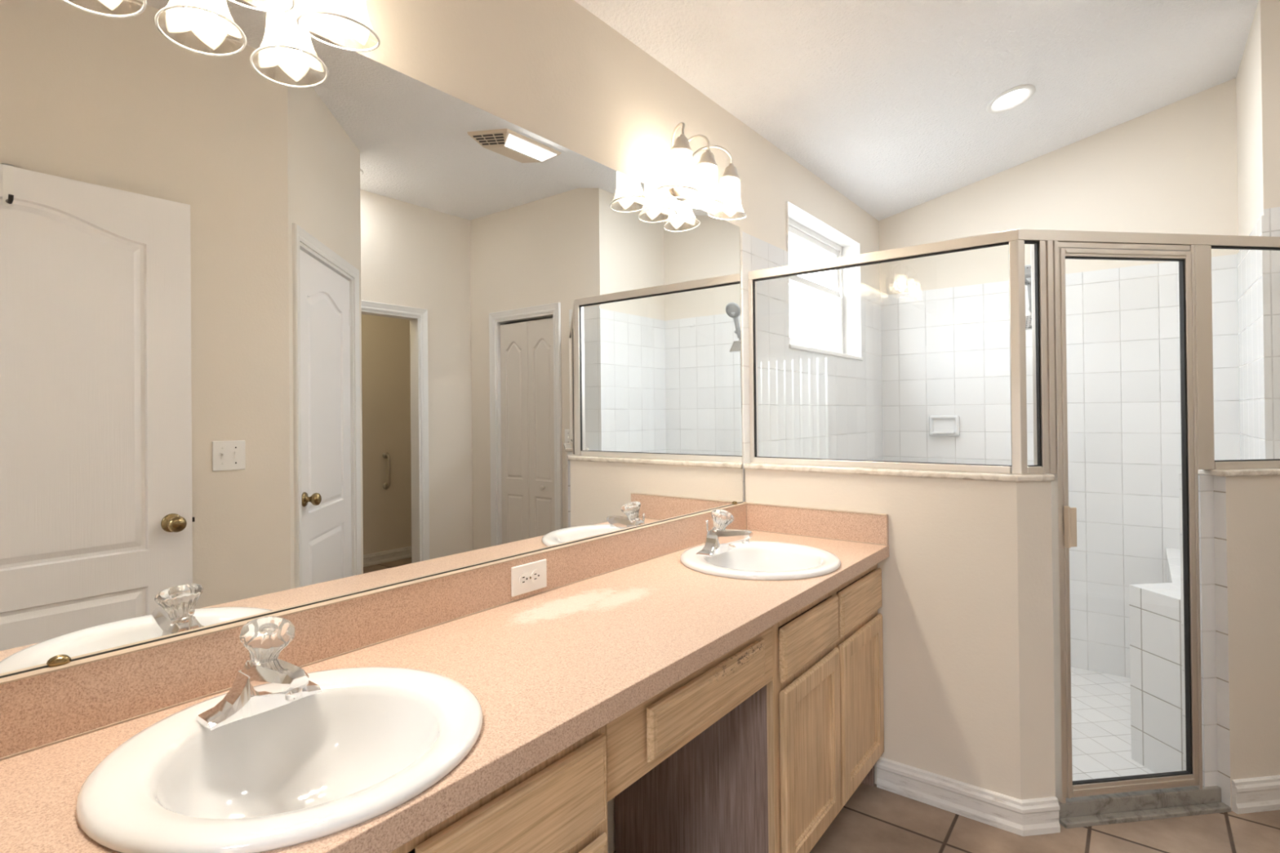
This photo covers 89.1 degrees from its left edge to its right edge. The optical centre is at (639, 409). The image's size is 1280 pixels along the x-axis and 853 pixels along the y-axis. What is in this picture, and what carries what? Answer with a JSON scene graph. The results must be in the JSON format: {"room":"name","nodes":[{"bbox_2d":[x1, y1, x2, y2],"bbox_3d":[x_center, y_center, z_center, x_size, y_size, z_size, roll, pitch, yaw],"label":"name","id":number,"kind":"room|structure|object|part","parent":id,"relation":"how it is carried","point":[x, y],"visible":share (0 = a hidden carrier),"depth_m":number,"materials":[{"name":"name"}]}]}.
{"room":"bathroom","nodes":[
{"label":"bathroom","id":0,"kind":"room"},
{"bbox_2d":[242,0,879,852],"bbox_3d":[-0.077,0.076,2.015,0.135,2.409,4.818,-1,0,37],"label":"wall","id":1,"kind":"structure","parent":0,"point":[553,70],"depth_m":1.83,"materials":[{"name":"beige paint"}]},
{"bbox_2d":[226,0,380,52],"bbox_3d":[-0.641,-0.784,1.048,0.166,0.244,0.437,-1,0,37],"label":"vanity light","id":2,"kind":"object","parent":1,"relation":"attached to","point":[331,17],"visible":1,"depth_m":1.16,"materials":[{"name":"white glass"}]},
{"bbox_3d":[-0.628,-0.732,1.038,0.132,0.135,0.133,-1,0,37],"label":"lamp shade","id":3,"kind":"part","parent":2,"relation":"part of","materials":[{"name":"white glass"}]},
{"bbox_3d":[-0.536,-0.732,1.158,0.132,0.135,0.133,-1,0,37],"label":"lamp shade","id":4,"kind":"part","parent":2,"relation":"part of","materials":[{"name":"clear glass"}]},
{"bbox_3d":[-0.531,-0.751,1.154,0.047,0.091,0.047,-1,0,37],"label":"bulb","id":5,"kind":"part","parent":2,"relation":"part of","materials":[{"name":"white glass"}]},
{"bbox_2d":[0,0,742,678],"bbox_3d":[-0.513,-0.171,1.328,0.014,1.069,2.978,-1,0,37],"label":"wall mirror","id":6,"kind":"object","parent":1,"relation":"attached to","point":[290,319],"visible":0.98,"depth_m":1.18,"materials":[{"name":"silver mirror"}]},
{"bbox_2d":[0,504,746,758],"bbox_3d":[-0.506,0.411,1.313,0.020,0.100,2.978,-1,0,37],"label":"backsplash","id":7,"kind":"structure","parent":1,"relation":"attached to","point":[42,709],"depth_m":1.16,"materials":[{"name":"pink laminate"}]},
{"bbox_2d":[656,122,746,220],"bbox_3d":[0.196,-0.786,2.139,0.166,0.244,0.437,-1,0,37],"label":"vanity light","id":8,"kind":"object","parent":1,"relation":"attached to","point":[678,179],"visible":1,"depth_m":2.09,"materials":[{"name":"white glass"}]},
{"bbox_3d":[0.121,-0.834,2.072,0.024,0.148,0.159,-1,0,-8],"label":"arm","id":9,"kind":"part","parent":8,"relation":"part of","materials":[{"name":"silver metal"}]},
{"bbox_3d":[0.117,-0.734,2.009,0.132,0.135,0.133,-1,0,37],"label":"lamp shade","id":10,"kind":"part","parent":8,"relation":"part of","materials":[{"name":"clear glass"}]},
{"bbox_3d":[0.183,-0.834,2.148,0.111,0.147,0.008,-1,0,37],"label":"arm","id":11,"kind":"part","parent":8,"relation":"part of","materials":[{"name":"silver metal"}]},
{"bbox_3d":[0.209,-0.734,2.129,0.132,0.135,0.133,-1,0,37],"label":"lamp shade","id":12,"kind":"part","parent":8,"relation":"part of","materials":[{"name":"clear glass"}]},
{"bbox_3d":[0.241,-0.834,2.228,0.159,0.148,0.024,-1,0,-7],"label":"arm","id":13,"kind":"part","parent":8,"relation":"part of","materials":[{"name":"silver metal"}]},
{"bbox_3d":[0.301,-0.734,2.249,0.132,0.135,0.133,-1,0,37],"label":"lamp shade","id":14,"kind":"part","parent":8,"relation":"part of","materials":[{"name":"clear glass"}]},
{"bbox_2d":[740,231,883,502],"bbox_3d":[0.926,0.312,3.199,0.009,2.012,1.718,-1,0,37],"label":"tiled wall","id":15,"kind":"structure","parent":1,"relation":"attached to","point":[812,405],"depth_m":2.94,"materials":[{"name":"white tile"}]},
{"bbox_2d":[786,200,862,360],"bbox_3d":[0.885,-0.595,3.264,0.147,0.647,0.942,-1,0,37],"label":"window","id":16,"kind":"structure","parent":1,"relation":"in","point":[800,224],"depth_m":3.55,"materials":[{"name":"white paint"}]},
{"bbox_3d":[0.842,-0.751,3.295,0.018,0.272,0.870,-1,0,37],"label":"sash","id":17,"kind":"part","parent":16,"relation":"part of","materials":[{"name":"white paint"}]},
{"bbox_3d":[0.842,-0.600,3.295,0.040,0.635,0.930,-1,0,37],"label":"frame","id":18,"kind":"part","parent":16,"relation":"part of","materials":[{"name":"white paint"}]},
{"bbox_3d":[0.859,-0.482,3.282,0.018,0.338,0.870,-1,0,37],"label":"sash","id":19,"kind":"part","parent":16,"relation":"part of","materials":[{"name":"white paint"}]},
{"bbox_3d":[0.904,-0.280,3.250,0.107,0.018,0.942,-1,0,37],"label":"sill","id":20,"kind":"part","parent":16,"relation":"part of","materials":[{"name":"white paint"}]},
{"bbox_2d":[743,468,1055,799],"bbox_3d":[0.854,0.767,2.272,1.003,1.092,0.159,-1,0,37],"label":"wall partition","id":21,"kind":"structure","parent":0,"point":[966,610],"depth_m":2.04,"materials":[{"name":"beige paint"}]},
{"bbox_2d":[743,462,1054,482],"bbox_3d":[0.852,0.211,2.269,1.009,0.020,0.180,-1,0,37],"label":"trim","id":22,"kind":"structure","parent":21,"relation":"on","point":[1011,477],"depth_m":2.14,"materials":[{"name":"beige stone"}]},
{"bbox_2d":[876,756,1060,836],"bbox_3d":[1.016,1.221,2.047,0.522,0.098,0.086,-1,0,28],"label":"baseboard","id":23,"kind":"structure","parent":21,"relation":"attached to","point":[1033,816],"depth_m":2.02,"materials":[{"name":"white paint"}]},
{"bbox_2d":[573,0,1258,221],"bbox_3d":[1.615,-1.363,0.777,4.320,0.472,4.958,-1,0,37],"label":"ceiling","id":24,"kind":"structure","parent":0,"point":[884,102],"depth_m":2.47,"materials":[{"name":"white paint"}]},
{"bbox_2d":[985,84,1035,113],"bbox_3d":[1.568,-1.313,2.751,0.185,0.047,0.188,-1,0,23],"label":"recessed light","id":25,"kind":"object","parent":24,"relation":"in","point":[1012,98],"visible":1,"depth_m":2.74,"materials":[{"name":"white paint"}]},
{"bbox_2d":[613,782,1279,852],"bbox_3d":[1.667,1.336,0.793,4.320,0.160,5.000,-1,0,37],"label":"floor","id":26,"kind":"structure","parent":0,"point":[873,820],"depth_m":1.94,"materials":[{"name":"beige tile"}]},
{"bbox_2d":[390,724,608,852],"bbox_3d":[-0.523,0.889,0.863,0.523,0.779,0.918,-1,0,37],"label":"vanity cabinet","id":27,"kind":"object","parent":26,"relation":"on","point":[559,805],"visible":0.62,"depth_m":0.94,"materials":[{"name":"brown wood"}]},
{"bbox_2d":[0,502,888,852],"bbox_3d":[-0.291,0.427,1.161,0.546,0.142,2.998,-1,0,37],"label":"countertop","id":28,"kind":"structure","parent":27,"relation":"on","point":[619,620],"depth_m":1.18,"materials":[{"name":"pink laminate"}]},
{"bbox_2d":[75,666,483,852],"bbox_3d":[-0.461,0.523,0.894,0.477,0.161,0.477,-1,0,37],"label":"sink","id":29,"kind":"object","parent":28,"relation":"in","point":[347,754],"visible":0.83,"depth_m":0.92,"materials":[{"name":"white ceramic"}]},
{"bbox_2d":[195,616,321,730],"bbox_3d":[-0.539,0.379,0.957,0.161,0.133,0.156,-1,0,37],"label":"centerset faucet","id":30,"kind":"object","parent":29,"relation":"on","point":[265,682],"visible":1,"depth_m":0.94,"materials":[{"name":"silver metal"}]},
{"bbox_3d":[-0.554,0.346,0.968,0.070,0.066,0.073,-1,0,37],"label":"handle","id":31,"kind":"part","parent":30,"relation":"part of","materials":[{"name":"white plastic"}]},
{"bbox_3d":[-0.533,0.395,0.952,0.146,0.050,0.051,-1,0,37],"label":"spout","id":32,"kind":"part","parent":30,"relation":"part of","materials":[{"name":"silver metal"}]},
{"bbox_2d":[511,559,546,596],"bbox_3d":[-0.271,0.412,1.596,0.008,0.071,0.115,-1,0,37],"label":"wall outlet","id":33,"kind":"object","parent":28,"relation":"attached to","point":[531,576],"visible":1,"depth_m":1.59,"materials":[{"name":"white plastic"}]},
{"bbox_2d":[519,572,529,586],"bbox_3d":[-0.281,0.412,1.579,0.003,0.033,0.033,-1,0,37],"label":"receptacle","id":34,"kind":"object","parent":33,"relation":"attached to","point":[524,577],"depth_m":1.58,"materials":[{"name":"white plastic"}]},
{"bbox_2d":[531,568,541,582],"bbox_3d":[-0.257,0.411,1.610,0.003,0.033,0.033,-1,0,37],"label":"receptacle","id":35,"kind":"object","parent":33,"relation":"attached to","point":[535,573],"depth_m":1.61,"materials":[{"name":"white plastic"}]},
{"bbox_2d":[606,626,773,801],"bbox_3d":[-0.036,0.577,1.457,0.467,0.157,0.617,-1,0,37],"label":"drawer","id":36,"kind":"object","parent":28,"relation":"attached to","point":[644,736],"visible":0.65,"depth_m":1.23,"materials":[{"name":"brown wood"}]},
{"bbox_3d":[0.150,0.578,1.332,0.020,0.097,0.446,-1,0,37],"label":"drawer","id":37,"kind":"part","parent":36,"relation":"part of","materials":[{"name":"brown wood"}]},
{"bbox_2d":[680,540,840,580],"bbox_3d":[0.360,0.521,1.970,0.477,0.161,0.477,-1,0,37],"label":"sink","id":38,"kind":"object","parent":28,"relation":"in","point":[754,560],"visible":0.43,"depth_m":2.05,"materials":[{"name":"white ceramic"}]},
{"bbox_2d":[696,508,753,556],"bbox_3d":[0.273,0.378,2.015,0.161,0.133,0.156,-1,0,37],"label":"centerset faucet","id":39,"kind":"object","parent":38,"relation":"on","point":[718,539],"visible":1,"depth_m":2.00,"materials":[{"name":"silver metal"}]},
{"bbox_3d":[0.214,0.387,2.060,0.009,0.076,0.011,0,0,-38],"label":"lift rod","id":40,"kind":"part","parent":39,"relation":"part of","materials":[{"name":"silver metal"}]},
{"bbox_3d":[0.258,0.344,2.027,0.070,0.066,0.073,-1,0,37],"label":"handle","id":41,"kind":"part","parent":39,"relation":"part of","materials":[{"name":"white plastic"}]},
{"bbox_3d":[0.279,0.393,2.010,0.146,0.050,0.051,-1,0,37],"label":"spout","id":42,"kind":"part","parent":39,"relation":"part of","materials":[{"name":"silver metal"}]},
{"bbox_3d":[-0.161,0.802,0.922,0.020,0.223,0.350,-1,0,37],"label":"drawer","id":43,"kind":"part","parent":27,"relation":"part of","materials":[{"name":"brown wood"}]},
{"bbox_2d":[614,564,884,852],"bbox_3d":[0.375,0.887,2.033,0.523,0.779,0.796,-1,0,37],"label":"vanity cabinet","id":44,"kind":"object","parent":26,"relation":"on","point":[771,775],"visible":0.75,"depth_m":1.73,"materials":[{"name":"brown wood"}]},
{"bbox_3d":[0.456,0.600,1.731,0.020,0.133,0.370,-1,0,37],"label":"drawer","id":45,"kind":"part","parent":44,"relation":"part of","materials":[{"name":"brown wood"}]},
{"bbox_3d":[0.460,0.919,1.729,0.020,0.466,0.370,-1,0,37],"label":"cabinet door","id":46,"kind":"part","parent":44,"relation":"part of","materials":[{"name":"brown wood"}]},
{"bbox_3d":[0.559,0.837,1.892,0.018,0.684,0.796,-1,0,37],"label":"frame","id":47,"kind":"part","parent":44,"relation":"part of","materials":[{"name":"brown wood"}]},
{"bbox_3d":[0.695,0.599,2.042,0.020,0.133,0.375,-1,0,37],"label":"drawer","id":48,"kind":"part","parent":44,"relation":"part of","materials":[{"name":"brown wood"}]},
{"bbox_3d":[0.698,0.918,2.041,0.020,0.466,0.375,-1,0,37],"label":"cabinet door","id":49,"kind":"part","parent":44,"relation":"part of","materials":[{"name":"brown wood"}]},
{"bbox_2d":[879,78,1238,295],"bbox_3d":[2.079,-0.118,3.459,1.802,2.773,0.100,-1,0,37],"label":"wall","id":50,"kind":"structure","parent":0,"point":[1172,168],"depth_m":3.23,"materials":[{"name":"beige paint"}]},
{"bbox_2d":[880,253,1239,678],"bbox_3d":[2.074,0.308,3.397,1.572,2.000,0.006,-1,0,37],"label":"tiled wall","id":51,"kind":"structure","parent":50,"relation":"attached to","point":[945,351],"depth_m":3.24,"materials":[{"name":"white tile"}]},
{"bbox_2d":[928,415,959,436],"bbox_3d":[1.705,0.090,3.650,0.158,0.120,0.042,-1,0,37],"label":"soap dish","id":52,"kind":"object","parent":51,"relation":"attached to","point":[939,425],"visible":1,"depth_m":3.66,"materials":[{"name":"white ceramic"}]},
{"bbox_2d":[932,431,955,433],"bbox_3d":[1.704,0.128,3.648,0.119,0.011,0.039,-1,0,37],"label":"tray","id":53,"kind":"object","parent":52,"relation":"on","point":[932,432],"depth_m":3.63,"materials":[{"name":"white ceramic"}]},
{"bbox_2d":[1024,264,1031,330],"bbox_3d":[1.972,-0.159,3.240,0.106,1.075,0.367,-1,0,37],"label":"shower","id":54,"kind":"object","parent":51,"relation":"attached to","point":[1027,268],"visible":0.28,"depth_m":3.15,"materials":[{"name":"silver metal"}]},
{"bbox_2d":[1071,666,1155,780],"bbox_3d":[1.692,1.337,2.657,1.870,0.060,1.688,-1,0,37],"label":"floor","id":55,"kind":"structure","parent":0,"point":[1100,702],"depth_m":2.68,"materials":[{"name":"white tile"}]},
{"bbox_2d":[1128,547,1183,773],"bbox_3d":[2.275,0.976,2.544,0.562,0.650,1.104,-1,0,37],"label":"shower bench","id":56,"kind":"object","parent":55,"relation":"on","point":[1154,609],"depth_m":2.33,"materials":[{"name":"white tile"}]},
{"bbox_2d":[1213,475,1279,810],"bbox_3d":[2.180,0.753,2.146,0.672,1.092,0.110,-1,0,-8],"label":"wall","id":57,"kind":"structure","parent":0,"point":[1246,508],"depth_m":2.06,"materials":[{"name":"beige paint"}]},
{"bbox_2d":[1057,785,1231,828],"bbox_3d":[1.567,1.256,2.060,0.575,0.098,0.113,-1,0,-8],"label":"shower threshold","id":58,"kind":"object","parent":57,"relation":"attached to","point":[1186,801],"depth_m":2.03,"materials":[{"name":"grey stone"}]},
{"bbox_2d":[748,229,1279,803],"bbox_3d":[1.423,0.326,2.166,2.087,1.766,0.447,-1,0,11],"label":"shower enclosure","id":59,"kind":"object","parent":58,"relation":"on","point":[1050,249],"visible":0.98,"depth_m":2.05,"materials":[{"name":"silver metal"}]},
{"bbox_3d":[0.800,0.191,2.294,0.896,0.022,0.040,-1,0,37],"label":"rail","id":60,"kind":"part","parent":59,"relation":"part of","materials":[{"name":"beige metal"}]},
{"bbox_3d":[1.414,-0.540,2.171,2.087,0.034,0.447,-1,0,11],"label":"header rail","id":61,"kind":"part","parent":59,"relation":"part of","materials":[{"name":"beige metal"}]},
{"bbox_3d":[1.172,-0.163,2.010,0.040,0.718,0.043,-1,0,37],"label":"corner post","id":62,"kind":"part","parent":59,"relation":"part of","materials":[{"name":"beige metal"}]},
{"bbox_3d":[1.212,0.185,2.014,0.052,0.022,0.040,-1,0,-8],"label":"rail","id":63,"kind":"part","parent":59,"relation":"part of","materials":[{"name":"beige metal"}]},
{"bbox_3d":[1.321,0.358,1.994,0.029,0.127,0.018,-1,0,-8],"label":"door handle","id":64,"kind":"part","parent":59,"relation":"part of","materials":[{"name":"beige plastic"}]},
{"bbox_3d":[1.533,0.345,2.046,0.468,1.696,0.030,-1,0,-8],"label":"shower door","id":65,"kind":"part","parent":59,"relation":"part of","materials":[{"name":"clear glass"}]},
{"bbox_3d":[2.160,0.175,2.139,0.647,0.024,0.040,-1,0,-8],"label":"rail","id":66,"kind":"part","parent":59,"relation":"part of","materials":[{"name":"beige metal"}]},
{"bbox_2d":[1178,473,1217,786],"bbox_3d":[1.821,0.737,2.118,0.048,1.052,0.071,-1,0,-8],"label":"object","id":67,"kind":"structure","parent":57,"relation":"attached to","point":[1206,488],"depth_m":2.08,"materials":[{"name":"white tile"}]},
{"bbox_2d":[1197,467,1279,476],"bbox_3d":[2.172,0.197,2.149,0.699,0.020,0.138,-1,0,-8],"label":"trim","id":68,"kind":"structure","parent":57,"relation":"attached to","point":[1268,471],"depth_m":2.06,"materials":[{"name":"beige stone"}]},
{"bbox_2d":[1231,774,1279,813],"bbox_3d":[2.195,1.210,2.080,0.668,0.098,0.018,-1,0,-8],"label":"baseboard","id":69,"kind":"structure","parent":57,"relation":"attached to","point":[1255,794],"depth_m":2.04,"materials":[{"name":"white paint"}]},
{"bbox_2d":[1235,9,1259,251],"bbox_3d":[2.539,-0.128,2.644,0.080,2.773,0.633,-1,0,37],"label":"wall","id":70,"kind":"structure","parent":0,"point":[1247,149],"depth_m":2.63,"materials":[{"name":"beige paint"}]},
{"bbox_2d":[1236,215,1267,459],"bbox_3d":[2.475,0.299,2.624,0.006,2.000,0.733,-1,0,37],"label":"tiled wall","id":71,"kind":"structure","parent":70,"relation":"attached to","point":[1251,263],"depth_m":2.56,"materials":[{"name":"white tile"}]},
{"bbox_2d":[1256,0,1279,217],"bbox_3d":[2.814,-0.146,1.972,1.335,2.796,0.100,-1,0,37],"label":"wall","id":72,"kind":"structure","parent":0,"point":[1268,11],"depth_m":2.33,"materials":[{"name":"beige paint"}]},
{"bbox_2d":[1263,206,1279,458],"bbox_3d":[2.365,0.287,2.250,0.274,2.022,0.006,-1,0,37],"label":"tiled wall","id":73,"kind":"structure","parent":0,"point":[1271,215],"depth_m":2.32,"materials":[{"name":"white tile"}]}
]}

